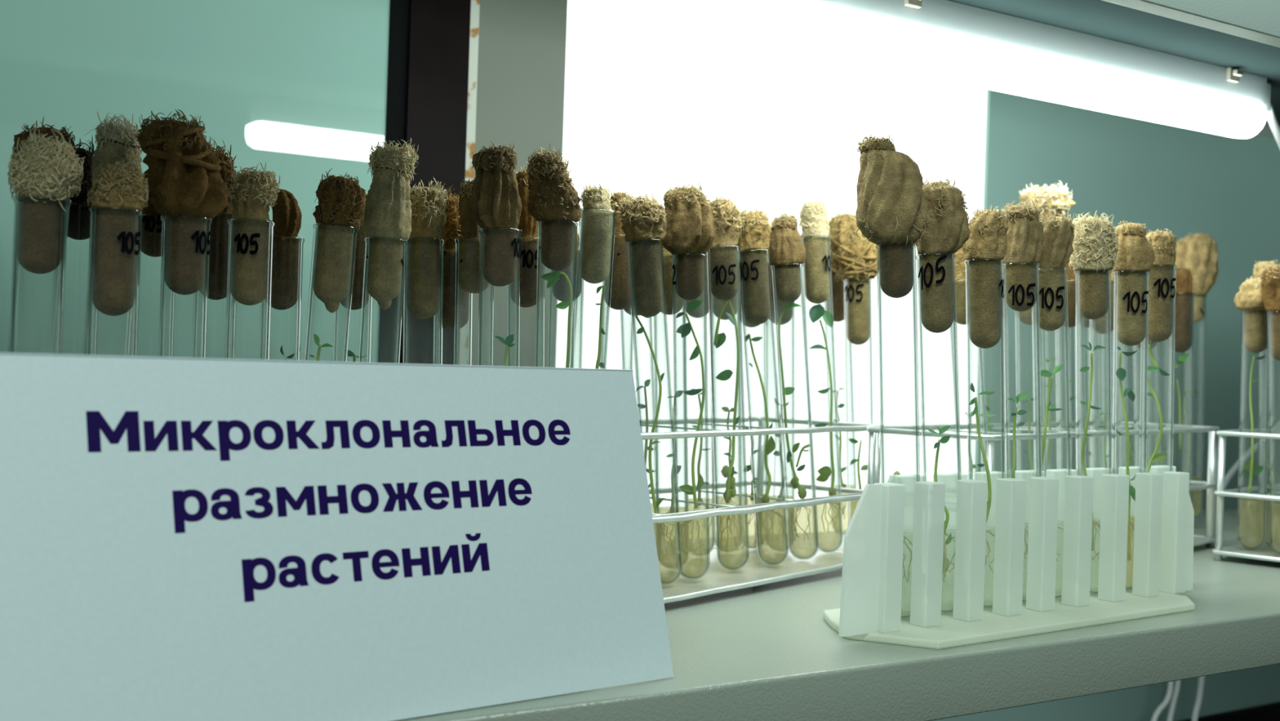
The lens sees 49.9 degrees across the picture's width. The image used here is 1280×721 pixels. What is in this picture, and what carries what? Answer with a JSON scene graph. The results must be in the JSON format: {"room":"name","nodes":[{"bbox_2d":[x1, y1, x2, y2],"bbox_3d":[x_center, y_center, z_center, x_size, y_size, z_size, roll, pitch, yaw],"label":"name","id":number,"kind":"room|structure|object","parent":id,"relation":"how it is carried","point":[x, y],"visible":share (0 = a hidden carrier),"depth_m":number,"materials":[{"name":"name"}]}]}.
{"room":"laboratory","nodes":[
{"label":"laboratory","id":0,"kind":"room"},
{"bbox_2d":[933,88,1279,720],"bbox_3d":[1.447,-0.338,2.137,3.647,1.550,0.060,2,0,-34],"label":"wall","id":1,"kind":"structure","parent":0,"point":[1182,181],"depth_m":1.52,"materials":[{"name":"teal paint"}]},
{"bbox_2d":[458,0,479,364],"bbox_3d":[-0.130,-0.390,1.067,0.008,1.550,0.024,2,0,-34],"label":"trim","id":2,"kind":"structure","parent":1,"relation":"attached to","point":[475,4],"depth_m":1.06,"materials":[{"name":"white paint"}]},
{"bbox_2d":[467,0,567,367],"bbox_3d":[-0.094,-0.388,1.091,0.079,1.550,0.022,2,0,-34],"label":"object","id":3,"kind":"structure","parent":1,"relation":"attached to","point":[522,43],"depth_m":1.08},
{"bbox_2d":[555,0,986,540],"bbox_3d":[0.148,-0.490,1.248,0.492,1.330,0.010,2,0,-34],"label":"window","id":4,"kind":"structure","parent":1,"relation":"in","point":[649,108],"depth_m":1.23,"materials":[{"name":"white glass"}]},
{"bbox_2d":[1180,702,1279,720],"bbox_3d":[0.516,0.732,1.539,5.800,0.650,0.070,2,0,-34],"label":"baseboard","id":5,"kind":"structure","parent":1,"relation":"attached to","point":[1268,712],"depth_m":1.63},
{"bbox_3d":[1.209,1.090,0.476,5.800,0.020,2.620,2,0,-34],"label":"floor","id":6,"kind":"structure","parent":0,"visible":0},
{"bbox_2d":[395,0,1279,720],"bbox_3d":[0.212,0.247,0.963,2.130,1.600,0.408,2,0,-34],"label":"shelving unit","id":7,"kind":"object","parent":6,"relation":"on","point":[768,651],"visible":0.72,"depth_m":0.74,"materials":[{"name":"paint"}]},
{"bbox_2d":[0,351,674,720],"bbox_3d":[-0.115,0.068,0.543,0.288,0.135,0.064,2,0,-39],"label":"sign","id":8,"kind":"object","parent":7,"relation":"on","point":[182,539],"visible":1,"depth_m":0.52,"materials":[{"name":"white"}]},
{"bbox_2d":[639,416,883,603],"bbox_3d":[0.013,0.090,0.851,0.109,0.101,0.375,2,0,39],"label":"wire rack","id":9,"kind":"object","parent":7,"relation":"on","point":[756,572],"visible":0.32,"depth_m":0.91,"materials":[{"name":"metal"}]},
{"bbox_2d":[402,177,448,364],"bbox_3d":[-0.118,0.015,0.739,0.027,0.227,0.023,2,0,-4],"label":"test tube","id":10,"kind":"object","parent":9,"relation":"in","point":[428,203],"visible":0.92,"depth_m":0.73,"materials":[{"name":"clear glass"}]},
{"bbox_2d":[433,183,472,364],"bbox_3d":[-0.104,0.015,0.761,0.025,0.226,0.024,2,0,-24],"label":"test tube","id":11,"kind":"object","parent":9,"relation":"in","point":[457,308],"visible":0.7,"depth_m":0.75,"materials":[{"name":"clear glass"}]},
{"bbox_2d":[453,177,493,365],"bbox_3d":[-0.090,0.015,0.742,0.025,0.229,0.022,2,0,6],"label":"test tube","id":12,"kind":"object","parent":9,"relation":"in","point":[471,279],"visible":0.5,"depth_m":0.73,"materials":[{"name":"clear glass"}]},
{"bbox_2d":[470,139,522,366],"bbox_3d":[-0.075,0.009,0.701,0.029,0.241,0.028,2,0,28],"label":"test tube","id":13,"kind":"object","parent":9,"relation":"in","point":[495,206],"visible":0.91,"depth_m":0.69,"materials":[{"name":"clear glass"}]},
{"bbox_2d":[506,162,544,367],"bbox_3d":[-0.065,0.009,0.781,0.027,0.242,0.022,2,0,6],"label":"test tube","id":14,"kind":"object","parent":9,"relation":"in","point":[529,262],"visible":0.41,"depth_m":0.78,"materials":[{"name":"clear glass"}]},
{"bbox_2d":[525,144,582,368],"bbox_3d":[-0.049,0.007,0.733,0.031,0.246,0.030,2,0,-4],"label":"test tube","id":15,"kind":"object","parent":9,"relation":"in","point":[553,202],"visible":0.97,"depth_m":0.73,"materials":[{"name":"clear glass"}]},
{"bbox_2d":[546,222,584,367],"bbox_3d":[-0.046,0.022,0.823,0.023,0.218,0.022,2,0,-19],"label":"test tube","id":16,"kind":"object","parent":9,"relation":"in","point":[560,290],"visible":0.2,"depth_m":0.82,"materials":[{"name":"clear glass"}]},
{"bbox_2d":[569,183,617,368],"bbox_3d":[-0.030,0.014,0.793,0.027,0.234,0.022,2,0,6],"label":"test tube","id":17,"kind":"object","parent":9,"relation":"in","point":[597,216],"visible":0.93,"depth_m":0.79,"materials":[{"name":"clear glass"}]},
{"bbox_2d":[601,186,635,369],"bbox_3d":[-0.015,0.011,0.866,0.022,0.241,0.022,2,0,-32],"label":"test tube","id":18,"kind":"object","parent":9,"relation":"in","point":[620,299],"visible":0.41,"depth_m":0.86,"materials":[{"name":"clear glass"}]},
{"bbox_2d":[619,295,659,556],"bbox_3d":[-0.001,0.020,0.890,0.034,0.224,0.022,2,0,-4],"label":"test tube","id":19,"kind":"object","parent":9,"relation":"in","point":[628,309],"visible":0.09,"depth_m":0.89,"materials":[{"name":"clear glass"}]},
{"bbox_2d":[617,192,682,584],"bbox_3d":[0.006,0.016,0.813,0.044,0.232,0.031,2,0,19],"label":"test tube","id":20,"kind":"object","parent":9,"relation":"in","point":[644,225],"visible":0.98,"depth_m":0.81,"materials":[{"name":"clear glass"}]},
{"bbox_2d":[653,240,688,569],"bbox_3d":[0.020,0.019,0.875,0.030,0.227,0.022,2,0,-4],"label":"test tube","id":21,"kind":"object","parent":9,"relation":"in","point":[676,300],"visible":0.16,"depth_m":0.87,"materials":[{"name":"clear glass"}]},
{"bbox_2d":[662,181,715,579],"bbox_3d":[0.027,0.012,0.835,0.034,0.242,0.033,2,0,-44],"label":"test tube","id":22,"kind":"object","parent":9,"relation":"in","point":[690,229],"visible":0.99,"depth_m":0.83,"materials":[{"name":"clear glass"}]},
{"bbox_2d":[682,250,715,556],"bbox_3d":[0.040,0.018,0.935,0.030,0.232,0.024,2,0,-13],"label":"test tube","id":23,"kind":"object","parent":9,"relation":"in","point":[700,311],"visible":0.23,"depth_m":0.93,"materials":[{"name":"clear glass"}]},
{"bbox_2d":[710,259,742,552],"bbox_3d":[0.060,0.020,0.960,0.030,0.227,0.022,2,0,-3],"label":"test tube","id":24,"kind":"object","parent":9,"relation":"in","point":[717,304],"visible":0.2,"depth_m":0.96,"materials":[{"name":"clear glass"}]},
{"bbox_2d":[706,190,749,570],"bbox_3d":[0.055,0.013,0.879,0.036,0.242,0.028,2,0,-21],"label":"test tube","id":25,"kind":"object","parent":9,"relation":"in","point":[722,255],"visible":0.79,"depth_m":0.87,"materials":[{"name":"clear glass"}]},
{"bbox_2d":[657,542,843,597],"bbox_3d":[0.012,0.134,0.851,0.101,0.001,0.368,2,0,39],"label":"tray","id":26,"kind":"object","parent":9,"relation":"on","point":[756,572],"depth_m":0.90,"materials":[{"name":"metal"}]},
{"bbox_2d":[737,257,767,549],"bbox_3d":[0.080,0.020,0.983,0.029,0.230,0.022,2,0,-4],"label":"test tube","id":27,"kind":"object","parent":9,"relation":"in","point":[744,321],"visible":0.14,"depth_m":0.98,"materials":[{"name":"clear glass"}]},
{"bbox_2d":[737,204,788,565],"bbox_3d":[0.080,0.016,0.907,0.044,0.237,0.026,2,0,1],"label":"test tube","id":28,"kind":"object","parent":9,"relation":"in","point":[753,242],"visible":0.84,"depth_m":0.90,"materials":[{"name":"clear glass"}]},
{"bbox_2d":[720,212,818,559],"bbox_3d":[0.091,0.017,0.935,0.068,0.236,0.025,2,0,-8],"label":"test tube","id":29,"kind":"object","parent":9,"relation":"in","point":[787,251],"visible":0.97,"depth_m":0.93,"materials":[{"name":"clear glass"}]},
{"bbox_2d":[764,235,795,551],"bbox_3d":[0.099,0.021,0.973,0.028,0.228,0.023,2,0,-13],"label":"test tube","id":30,"kind":"object","parent":9,"relation":"in","point":[778,305],"visible":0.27,"depth_m":0.97,"materials":[{"name":"clear glass"}]},
{"bbox_2d":[823,259,857,534],"bbox_3d":[0.157,0.014,1.081,0.036,0.247,0.022,2,0,-2],"label":"test tube","id":31,"kind":"object","parent":9,"relation":"in","point":[837,302],"visible":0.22,"depth_m":1.07,"materials":[{"name":"clear glass"}]},
{"bbox_2d":[799,196,900,553],"bbox_3d":[0.148,0.011,0.979,0.078,0.252,0.026,2,0,-8],"label":"test tube","id":32,"kind":"object","parent":9,"relation":"in","point":[814,221],"visible":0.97,"depth_m":0.97,"materials":[{"name":"clear glass"}]},
{"bbox_2d":[827,209,879,528],"bbox_3d":[0.156,0.011,1.047,0.045,0.253,0.050,2,0,-44],"label":"test tube","id":33,"kind":"object","parent":9,"relation":"in","point":[853,257],"visible":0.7,"depth_m":1.03,"materials":[{"name":"clear glass"}]},
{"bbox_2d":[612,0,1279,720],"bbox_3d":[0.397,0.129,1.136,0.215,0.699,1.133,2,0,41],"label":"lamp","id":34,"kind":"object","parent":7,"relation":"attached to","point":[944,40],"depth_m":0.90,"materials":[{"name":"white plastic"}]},
{"bbox_2d":[1264,83,1271,114],"bbox_3d":[0.481,-0.204,1.075,0.012,0.024,0.020,2,0,-33],"label":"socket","id":35,"kind":"object","parent":34,"relation":"attached to","point":[1267,86],"depth_m":1.07,"materials":[{"name":"white plastic"}]},
{"bbox_2d":[823,465,1195,648],"bbox_3d":[0.238,0.107,0.811,0.360,0.080,0.092,2,0,-37],"label":"rack","id":36,"kind":"object","parent":7,"relation":"on","point":[875,594],"visible":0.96,"depth_m":0.77,"materials":[{"name":"white plastic"}]},
{"bbox_2d":[855,134,928,619],"bbox_3d":[0.134,0.008,0.744,0.039,0.263,0.039,2,0,-45],"label":"test tube","id":37,"kind":"object","parent":36,"relation":"in","point":[891,212],"visible":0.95,"depth_m":0.73,"materials":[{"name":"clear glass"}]},
{"bbox_2d":[915,176,969,613],"bbox_3d":[0.166,0.019,0.767,0.035,0.243,0.031,2,0,-31],"label":"test tube","id":38,"kind":"object","parent":36,"relation":"in","point":[947,230],"visible":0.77,"depth_m":0.76,"materials":[{"name":"clear glass"}]},
{"bbox_2d":[961,205,1009,608],"bbox_3d":[0.197,0.027,0.787,0.031,0.230,0.026,2,0,-21],"label":"test tube","id":39,"kind":"object","parent":36,"relation":"in","point":[984,249],"visible":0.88,"depth_m":0.78,"materials":[{"name":"clear glass"}]},
{"bbox_2d":[1000,198,1044,602],"bbox_3d":[0.225,0.024,0.811,0.033,0.238,0.025,2,0,13],"label":"test tube","id":40,"kind":"object","parent":36,"relation":"in","point":[1025,233],"visible":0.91,"depth_m":0.80,"materials":[{"name":"clear glass"}]},
{"bbox_2d":[1031,212,1075,599],"bbox_3d":[0.248,0.027,0.829,0.031,0.233,0.024,2,0,-13],"label":"test tube","id":41,"kind":"object","parent":36,"relation":"in","point":[1059,231],"visible":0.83,"depth_m":0.82,"materials":[{"name":"clear glass"}]},
{"bbox_2d":[1069,210,1119,594],"bbox_3d":[0.277,0.026,0.851,0.038,0.237,0.030,2,0,-9],"label":"test tube","id":42,"kind":"object","parent":36,"relation":"in","point":[1095,242],"visible":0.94,"depth_m":0.84,"materials":[{"name":"clear glass"}]},
{"bbox_2d":[1111,220,1155,590],"bbox_3d":[0.310,0.028,0.872,0.026,0.234,0.026,2,0,33],"label":"test tube","id":43,"kind":"object","parent":36,"relation":"in","point":[1135,255],"visible":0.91,"depth_m":0.86,"materials":[{"name":"clear glass"}]},
{"bbox_2d":[1138,228,1177,472],"bbox_3d":[0.336,0.030,0.897,0.026,0.233,0.023,2,0,-13],"label":"test tube","id":44,"kind":"object","parent":36,"relation":"in","point":[1160,297],"visible":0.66,"depth_m":0.89,"materials":[{"name":"clear glass"}]},
{"bbox_2d":[866,420,1220,546],"bbox_3d":[0.317,0.100,1.039,0.100,0.101,0.392,2,0,43],"label":"wire rack","id":45,"kind":"object","parent":7,"relation":"on","point":[1208,540],"visible":0.37,"depth_m":1.05,"materials":[{"name":"metal"}]},
{"bbox_2d":[949,247,987,479],"bbox_3d":[0.227,0.026,0.946,0.039,0.227,0.022,2,0,-1],"label":"test tube","id":46,"kind":"object","parent":45,"relation":"in","point":[958,268],"visible":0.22,"depth_m":0.94,"materials":[{"name":"clear glass"}]},
{"bbox_2d":[979,208,1010,471],"bbox_3d":[0.263,0.014,1.016,0.032,0.254,0.022,2,0,-2],"label":"test tube","id":47,"kind":"object","parent":45,"relation":"in","point":[990,426],"visible":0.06,"depth_m":1.01,"materials":[{"name":"clear glass"}]},
{"bbox_2d":[1015,305,1047,470],"bbox_3d":[0.280,0.029,0.982,0.030,0.224,0.022,2,0,-6],"label":"test tube","id":48,"kind":"object","parent":45,"relation":"in","point":[1025,317],"visible":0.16,"depth_m":0.98,"materials":[{"name":"clear glass"}]},
{"bbox_2d":[1018,180,1075,476],"bbox_3d":[0.308,0.002,1.056,0.039,0.280,0.040,2,0,-43],"label":"test tube","id":49,"kind":"object","parent":45,"relation":"in","point":[1051,200],"visible":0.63,"depth_m":1.05,"materials":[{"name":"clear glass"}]},
{"bbox_2d":[1042,328,1071,471],"bbox_3d":[0.330,0.031,1.087,0.030,0.225,0.022,2,0,-6],"label":"test tube","id":50,"kind":"object","parent":45,"relation":"in","point":[1055,418],"visible":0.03,"depth_m":1.09,"materials":[{"name":"clear glass"}]},
{"bbox_2d":[1054,253,1085,469],"bbox_3d":[0.323,0.024,1.030,0.030,0.236,0.022,2,0,-3],"label":"test tube","id":51,"kind":"object","parent":45,"relation":"in","point":[1074,316],"visible":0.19,"depth_m":1.02,"materials":[{"name":"clear glass"}]},
{"bbox_2d":[1074,315,1102,467],"bbox_3d":[0.361,0.032,1.105,0.029,0.225,0.022,2,0,-6],"label":"test tube","id":52,"kind":"object","parent":45,"relation":"in","point":[1085,322],"visible":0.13,"depth_m":1.10,"materials":[{"name":"clear glass"}]},
{"bbox_2d":[1087,331,1115,471],"bbox_3d":[0.389,0.030,1.161,0.030,0.230,0.022,2,0,-6],"label":"test tube","id":53,"kind":"object","parent":45,"relation":"in","point":[1097,410],"visible":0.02,"depth_m":1.16,"materials":[{"name":"clear glass"}]},
{"bbox_2d":[1088,269,1119,467],"bbox_3d":[0.362,0.027,1.073,0.030,0.234,0.024,2,0,-13],"label":"test tube","id":54,"kind":"object","parent":45,"relation":"in","point":[1101,325],"visible":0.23,"depth_m":1.07,"materials":[{"name":"clear glass"}]},
{"bbox_2d":[1100,271,1126,473],"bbox_3d":[0.385,0.033,1.116,0.029,0.224,0.022,2,0,-8],"label":"test tube","id":55,"kind":"object","parent":45,"relation":"in","point":[1108,390],"visible":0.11,"depth_m":1.11,"materials":[{"name":"clear glass"}]},
{"bbox_2d":[1117,339,1144,474],"bbox_3d":[0.416,0.031,1.165,0.028,0.229,0.022,2,0,-9],"label":"test tube","id":56,"kind":"object","parent":45,"relation":"in","point":[1136,425],"visible":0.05,"depth_m":1.17,"materials":[{"name":"clear glass"}]},
{"bbox_2d":[1132,336,1161,466],"bbox_3d":[0.414,0.032,1.123,0.031,0.228,0.022,2,0,-5],"label":"test tube","id":57,"kind":"object","parent":45,"relation":"in","point":[1144,343],"visible":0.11,"depth_m":1.12,"materials":[{"name":"clear glass"}]},
{"bbox_2d":[1144,346,1171,466],"bbox_3d":[0.450,0.033,1.194,0.030,0.228,0.022,2,0,-6],"label":"test tube","id":58,"kind":"object","parent":45,"relation":"in","point":[1157,437],"visible":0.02,"depth_m":1.19,"materials":[{"name":"clear glass"}]},
{"bbox_2d":[1167,265,1195,507],"bbox_3d":[0.460,0.033,1.171,0.027,0.229,0.022,2,0,-6],"label":"test tube","id":59,"kind":"object","parent":45,"relation":"in","point":[1181,342],"visible":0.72,"depth_m":1.17,"materials":[{"name":"clear glass"}]},
{"bbox_2d":[1173,231,1218,517],"bbox_3d":[0.520,0.014,1.296,0.043,0.270,0.042,1,0,0],"label":"test tube","id":60,"kind":"object","parent":45,"relation":"in","point":[1198,252],"visible":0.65,"depth_m":1.28,"materials":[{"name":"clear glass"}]},
{"bbox_2d":[1193,536,1208,541],"bbox_3d":[0.315,0.144,1.039,0.092,0.001,0.384,2,0,43],"label":"tray","id":61,"kind":"object","parent":45,"relation":"on","point":[1195,538],"depth_m":1.14,"materials":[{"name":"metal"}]},
{"bbox_2d":[1212,427,1279,562],"bbox_3d":[0.583,0.109,1.139,0.102,0.101,0.304,2,0,44],"label":"wire rack","id":62,"kind":"object","parent":7,"relation":"on","point":[1265,553],"visible":0.97,"depth_m":1.06,"materials":[{"name":"metal"}]},
{"bbox_2d":[1222,537,1279,557],"bbox_3d":[0.582,0.153,1.139,0.094,0.001,0.296,2,0,44],"label":"tray","id":63,"kind":"object","parent":62,"relation":"on","point":[1265,550],"depth_m":1.08,"materials":[{"name":"metal"}]},
{"bbox_2d":[1233,275,1270,549],"bbox_3d":[0.479,0.041,1.076,0.030,0.214,0.031,1,0,0],"label":"test tube","id":64,"kind":"object","parent":62,"relation":"in","point":[1248,299],"visible":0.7,"depth_m":1.07,"materials":[{"name":"clear glass"}]},
{"bbox_2d":[1253,259,1279,546],"bbox_3d":[0.506,0.034,1.104,0.032,0.230,0.023,2,0,0],"label":"test tube","id":65,"kind":"object","parent":62,"relation":"in","point":[1258,267],"visible":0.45,"depth_m":1.10,"materials":[{"name":"clear glass"}]},
{"bbox_2d":[1260,263,1279,554],"bbox_3d":[0.486,0.037,1.046,0.034,0.221,0.026,2,0,-14],"label":"test tube","id":66,"kind":"object","parent":62,"relation":"in","point":[1270,276],"visible":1,"depth_m":1.04,"materials":[{"name":"clear glass"}]},
{"bbox_3d":[-0.261,0.081,0.609,0.116,0.101,0.340,2,0,39],"label":"wire rack","id":67,"kind":"object","parent":7,"relation":"on","visible":0},
{"bbox_2d":[6,115,78,353],"bbox_3d":[-0.278,0.006,0.629,0.034,0.233,0.028,2,0,-1],"label":"test tube","id":68,"kind":"object","parent":67,"relation":"in","point":[24,134],"visible":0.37,"depth_m":0.62,"materials":[{"name":"clear glass"}]},
{"bbox_2d":[7,125,86,352],"bbox_3d":[-0.255,0.012,0.584,0.030,0.223,0.033,2,0,0],"label":"test tube","id":69,"kind":"object","parent":67,"relation":"in","point":[45,174],"visible":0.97,"depth_m":0.58,"materials":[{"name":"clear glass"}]},
{"bbox_2d":[49,134,98,355],"bbox_3d":[-0.272,0.007,0.659,0.023,0.232,0.025,2,0,-30],"label":"test tube","id":70,"kind":"object","parent":67,"relation":"in","point":[78,228],"visible":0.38,"depth_m":0.65,"materials":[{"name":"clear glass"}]},
{"bbox_2d":[81,111,142,354],"bbox_3d":[-0.249,0.003,0.642,0.029,0.241,0.025,2,0,-18],"label":"test tube","id":71,"kind":"object","parent":67,"relation":"in","point":[115,141],"visible":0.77,"depth_m":0.64,"materials":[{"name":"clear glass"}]},
{"bbox_2d":[85,155,148,355],"bbox_3d":[-0.228,0.018,0.596,0.024,0.213,0.025,2,0,0],"label":"test tube","id":72,"kind":"object","parent":67,"relation":"in","point":[121,192],"visible":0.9,"depth_m":0.59,"materials":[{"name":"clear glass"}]},
{"bbox_2d":[128,168,175,355],"bbox_3d":[-0.243,0.013,0.682,0.022,0.221,0.022,2,0,0],"label":"test tube","id":73,"kind":"object","parent":67,"relation":"in","point":[152,223],"visible":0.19,"depth_m":0.67,"materials":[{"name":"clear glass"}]},
{"bbox_2d":[136,109,230,357],"bbox_3d":[-0.212,0.005,0.630,0.042,0.239,0.038,2,0,0],"label":"test tube","id":74,"kind":"object","parent":67,"relation":"in","point":[187,187],"visible":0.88,"depth_m":0.62,"materials":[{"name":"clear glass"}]},
{"bbox_2d":[191,138,236,358],"bbox_3d":[-0.215,0.006,0.693,0.024,0.237,0.022,2,0,19],"label":"test tube","id":75,"kind":"object","parent":67,"relation":"in","point":[216,283],"visible":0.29,"depth_m":0.69,"materials":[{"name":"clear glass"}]},
{"bbox_2d":[224,162,280,358],"bbox_3d":[-0.189,0.015,0.663,0.025,0.222,0.024,2,0,-31],"label":"test tube","id":76,"kind":"object","parent":67,"relation":"in","point":[251,195],"visible":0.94,"depth_m":0.66,"materials":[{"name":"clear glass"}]},
{"bbox_2d":[258,188,304,360],"bbox_3d":[-0.189,0.018,0.719,0.022,0.215,0.022,2,0,0],"label":"test tube","id":77,"kind":"object","parent":67,"relation":"in","point":[286,213],"visible":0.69,"depth_m":0.71,"materials":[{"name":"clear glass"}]},
{"bbox_2d":[303,168,365,360],"bbox_3d":[-0.156,0.016,0.685,0.033,0.222,0.026,2,0,7],"label":"test tube","id":78,"kind":"object","parent":67,"relation":"in","point":[338,212],"visible":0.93,"depth_m":0.68,"materials":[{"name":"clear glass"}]},
{"bbox_2d":[332,191,373,362],"bbox_3d":[-0.162,0.015,0.769,0.022,0.224,0.022,2,0,0],"label":"test tube","id":79,"kind":"object","parent":67,"relation":"in","point":[357,294],"visible":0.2,"depth_m":0.76,"materials":[{"name":"clear glass"}]},
{"bbox_2d":[358,137,418,362],"bbox_3d":[-0.132,0.006,0.708,0.030,0.243,0.028,2,0,-31],"label":"test tube","id":80,"kind":"object","parent":67,"relation":"in","point":[387,220],"visible":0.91,"depth_m":0.70,"materials":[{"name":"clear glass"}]},
{"bbox_3d":[-1.033,-0.419,0.502,2.009,1.550,0.048,2,0,-34],"label":"wall","id":81,"kind":"structure","parent":0,"visible":0},
{"bbox_2d":[0,0,408,363],"bbox_3d":[-0.848,-0.413,0.592,1.616,1.550,0.022,2,0,-34],"label":"window","id":82,"kind":"structure","parent":81,"relation":"in","point":[298,88],"depth_m":0.95,"materials":[{"name":"teal glass"}]},
{"bbox_2d":[397,0,471,364],"bbox_3d":[-0.153,-0.390,1.050,0.049,1.550,0.026,2,0,-34],"label":"trim","id":83,"kind":"structure","parent":81,"relation":"attached to","point":[439,30],"depth_m":1.04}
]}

